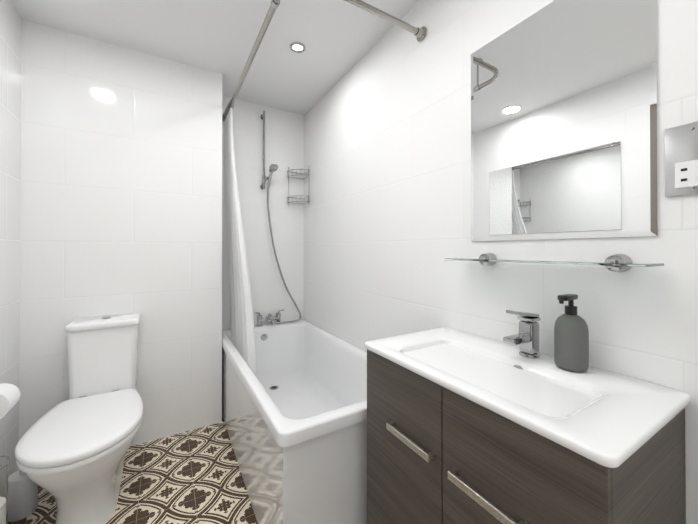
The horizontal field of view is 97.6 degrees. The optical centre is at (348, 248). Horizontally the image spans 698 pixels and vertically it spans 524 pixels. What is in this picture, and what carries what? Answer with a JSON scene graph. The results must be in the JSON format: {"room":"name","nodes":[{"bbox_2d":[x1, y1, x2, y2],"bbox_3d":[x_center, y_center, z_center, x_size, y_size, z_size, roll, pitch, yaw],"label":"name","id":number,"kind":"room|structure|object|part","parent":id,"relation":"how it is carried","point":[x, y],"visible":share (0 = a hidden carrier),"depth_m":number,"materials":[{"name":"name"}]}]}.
{"room":"bathroom","nodes":[
{"label":"bathroom","id":0,"kind":"room"},
{"bbox_2d":[0,0,21,496],"bbox_3d":[-0.950,-0.015,0.255,0.100,2.300,2.920,0,0,-31],"label":"wall","id":1,"kind":"structure","parent":0,"point":[10,106],"depth_m":1.44,"materials":[{"name":"tile"}]},
{"bbox_2d":[19,19,221,469],"bbox_3d":[-1.391,-0.006,1.924,1.047,2.300,0.400,0,0,-31],"label":"wall","id":2,"kind":"structure","parent":0,"point":[121,184],"depth_m":1.75,"materials":[{"name":"tile"}]},
{"bbox_2d":[5,417,257,523],"bbox_3d":[-0.301,1.164,0.868,1.847,0.050,3.320,0,0,-31],"label":"floor","id":3,"kind":"structure","parent":0,"point":[194,476],"depth_m":1.46,"materials":[{"name":"tile"}]},
{"bbox_2d":[0,383,20,523],"bbox_3d":[-1.316,0.834,1.115,0.140,0.610,0.219,0,0,-31],"label":"toilet roll holder","id":4,"kind":"object","parent":3,"relation":"on","point":[10,394],"visible":1,"depth_m":1.14,"materials":[{"name":"white paper"}]},
{"bbox_2d":[8,470,37,521],"bbox_3d":[-1.407,0.991,1.316,0.094,0.300,0.094,0,0,-31],"label":"toilet brush","id":5,"kind":"object","parent":3,"relation":"on","point":[22,495],"visible":0.73,"depth_m":1.28,"materials":[{"name":"grey"}]},
{"bbox_2d":[15,313,142,523],"bbox_3d":[-1.171,0.754,1.392,0.397,0.775,0.729,0,0,-31],"label":"toilet","id":6,"kind":"object","parent":3,"relation":"on","point":[70,453],"visible":1,"depth_m":1.29,"materials":[{"name":"white ceramic"}]},
{"bbox_3d":[-1.125,0.761,1.315,0.397,0.056,0.551,0,0,-31],"label":"seat lid","id":7,"kind":"part","parent":6,"relation":"part of","materials":[{"name":"white plastic"}]},
{"bbox_3d":[-1.297,0.392,1.629,0.298,0.034,0.196,0,0,-31],"label":"cistern lid","id":8,"kind":"part","parent":6,"relation":"part of","materials":[{"name":"white ceramic"}]},
{"bbox_2d":[222,185,366,523],"bbox_3d":[-0.305,0.324,1.805,0.696,1.638,1.508,0,0,-31],"label":"bathtub","id":9,"kind":"object","parent":3,"relation":"on","point":[294,411],"visible":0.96,"depth_m":1.30,"materials":[{"name":"white ceramic"}]},
{"bbox_3d":[-0.593,0.894,1.638,0.010,0.497,1.496,0,0,-31],"label":"panel","id":10,"kind":"part","parent":9,"relation":"part of","materials":[{"name":"white"}]},
{"bbox_2d":[255,309,283,326],"bbox_3d":[-0.610,0.548,2.384,0.231,0.117,0.148,0,0,-31],"label":"tap","id":11,"kind":"object","parent":9,"relation":"on","point":[269,318],"depth_m":2.40,"materials":[{"name":"silver metal"}]},
{"bbox_3d":[0.081,0.892,1.174,0.674,0.497,0.010,0,0,-31],"label":"panel","id":12,"kind":"part","parent":9,"relation":"part of","materials":[{"name":"white"}]},
{"bbox_2d":[364,310,690,523],"bbox_3d":[0.400,0.660,0.869,0.439,0.957,0.700,0,0,-31],"label":"bathroom vanity","id":13,"kind":"object","parent":3,"relation":"on","point":[463,427],"visible":1,"depth_m":0.69,"materials":[{"name":"brown wood"}]},
{"bbox_3d":[0.155,0.692,0.920,0.018,0.689,0.336,0,0,-31],"label":"door","id":14,"kind":"part","parent":13,"relation":"part of","materials":[{"name":"brown wood"}]},
{"bbox_3d":[0.213,0.536,0.788,0.019,0.016,0.012,0,0,-31],"label":"handle post","id":15,"kind":"part","parent":13,"relation":"part of","materials":[{"name":"silver metal"}]},
{"bbox_3d":[0.250,0.536,0.726,0.019,0.016,0.012,0,0,-31],"label":"handle post","id":16,"kind":"part","parent":13,"relation":"part of","materials":[{"name":"silver metal"}]},
{"bbox_2d":[503,310,540,357],"bbox_3d":[0.514,0.253,0.909,0.132,0.143,0.054,0,0,-31],"label":"tap","id":17,"kind":"object","parent":13,"relation":"on","point":[527,338],"depth_m":0.91,"materials":[{"name":"silver metal"}]},
{"bbox_3d":[0.328,0.691,0.628,0.018,0.689,0.336,0,0,-31],"label":"door","id":18,"kind":"part","parent":13,"relation":"part of","materials":[{"name":"brown wood"}]},
{"bbox_2d":[364,327,690,467],"bbox_3d":[0.407,0.353,0.874,0.423,0.054,0.700,0,0,-31],"label":"basin","id":19,"kind":"object","parent":13,"relation":"in","point":[594,417],"depth_m":0.70,"materials":[{"name":"white ceramic"}]},
{"bbox_2d":[554,294,588,371],"bbox_3d":[0.595,0.224,0.824,0.092,0.198,0.076,0,0,-31],"label":"soap dispenser","id":20,"kind":"object","parent":13,"relation":"on","point":[571,342],"visible":1,"depth_m":0.80,"materials":[{"name":"grey plastic"}]},
{"bbox_2d":[10,0,419,114],"bbox_3d":[-0.301,-1.186,0.880,1.847,0.050,3.320,0,0,-31],"label":"ceiling","id":21,"kind":"structure","parent":0,"point":[339,39],"depth_m":1.65,"materials":[{"name":"white paint"}]},
{"bbox_2d":[290,42,305,52],"bbox_3d":[-0.295,-1.153,1.756,0.090,0.006,0.090,0,0,-31],"label":"recessed light","id":22,"kind":"object","parent":21,"relation":"in","point":[297,46],"visible":1,"depth_m":1.76,"materials":[{"name":"silver metal"}]},
{"bbox_2d":[222,0,426,373],"bbox_3d":[-0.306,-0.205,1.836,0.667,1.897,1.457,0,0,-31],"label":"rail","id":23,"kind":"object","parent":21,"relation":"attached to","point":[242,326],"visible":1,"depth_m":1.94,"materials":[{"name":"silver metal"}]},
{"bbox_2d":[225,108,255,373],"bbox_3d":[-0.737,-0.103,2.053,0.105,1.695,0.620,0,0,-31],"label":"curtain","id":24,"kind":"object","parent":23,"relation":"hanging from","point":[241,309],"depth_m":2.01,"materials":[{"name":"white fabric"}]},
{"bbox_2d":[222,96,303,328],"bbox_3d":[-0.717,-0.003,2.499,0.700,2.300,0.100,0,0,-31],"label":"wall","id":25,"kind":"structure","parent":0,"point":[284,140],"depth_m":2.48,"materials":[{"name":"tile"}]},
{"bbox_2d":[260,111,277,188],"bbox_3d":[-0.623,-0.781,2.404,0.111,0.615,0.163,0,0,-31],"label":"riser rail","id":26,"kind":"object","parent":25,"relation":"attached to","point":[273,168],"visible":1,"depth_m":2.41,"materials":[{"name":"silver metal"}]},
{"bbox_2d":[287,167,309,204],"bbox_3d":[-0.420,-0.523,2.526,0.150,0.320,0.149,0,0,-31],"label":"basket","id":27,"kind":"object","parent":25,"relation":"attached to","point":[288,176],"visible":1,"depth_m":2.54,"materials":[{"name":"silver metal"}]},
{"bbox_3d":[-0.505,-0.523,2.558,0.006,0.320,0.007,0,0,-31],"label":"post","id":28,"kind":"part","parent":27,"relation":"part of","materials":[{"name":"silver metal"}]},
{"bbox_3d":[-0.420,-0.383,2.526,0.150,0.005,0.148,0,0,-31],"label":"frame","id":29,"kind":"part","parent":27,"relation":"part of","materials":[{"name":"silver metal"}]},
{"bbox_3d":[-0.420,-0.643,2.527,0.150,0.006,0.149,0,0,-31],"label":"frame","id":30,"kind":"part","parent":27,"relation":"part of","materials":[{"name":"silver metal"}]},
{"bbox_3d":[-0.420,-0.428,2.526,0.150,0.006,0.149,0,0,-31],"label":"frame","id":31,"kind":"part","parent":27,"relation":"part of","materials":[{"name":"silver metal"}]},
{"bbox_2d":[304,0,697,523],"bbox_3d":[0.450,-0.009,1.320,0.100,2.300,3.320,0,0,-31],"label":"wall","id":32,"kind":"structure","parent":0,"point":[387,164],"depth_m":1.27,"materials":[{"name":"tile"}]},
{"bbox_2d":[445,253,663,271],"bbox_3d":[0.551,0.039,0.928,0.123,0.048,0.558,0,0,-31],"label":"glass shelf","id":33,"kind":"object","parent":32,"relation":"attached to","point":[620,263],"visible":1,"depth_m":0.78,"materials":[{"name":"clear glass"}]},
{"bbox_3d":[0.546,0.039,0.925,0.113,0.006,0.558,0,0,-31],"label":"glass","id":34,"kind":"part","parent":33,"relation":"part of","materials":[{"name":"white"}]},
{"bbox_2d":[471,0,657,240],"bbox_3d":[0.605,-0.390,0.955,0.005,0.723,0.520,0,0,-31],"label":"mirror","id":35,"kind":"object","parent":32,"relation":"attached to","point":[564,132],"visible":1,"depth_m":0.89,"materials":[{"name":"white mirror"}]},
{"bbox_2d":[665,121,697,196],"bbox_3d":[0.766,-0.200,0.680,0.008,0.160,0.090,0,0,-31],"label":"electrical outlet","id":36,"kind":"object","parent":32,"relation":"attached to","point":[681,160],"visible":1,"depth_m":0.69,"materials":[{"name":"silver metal"}]}
]}

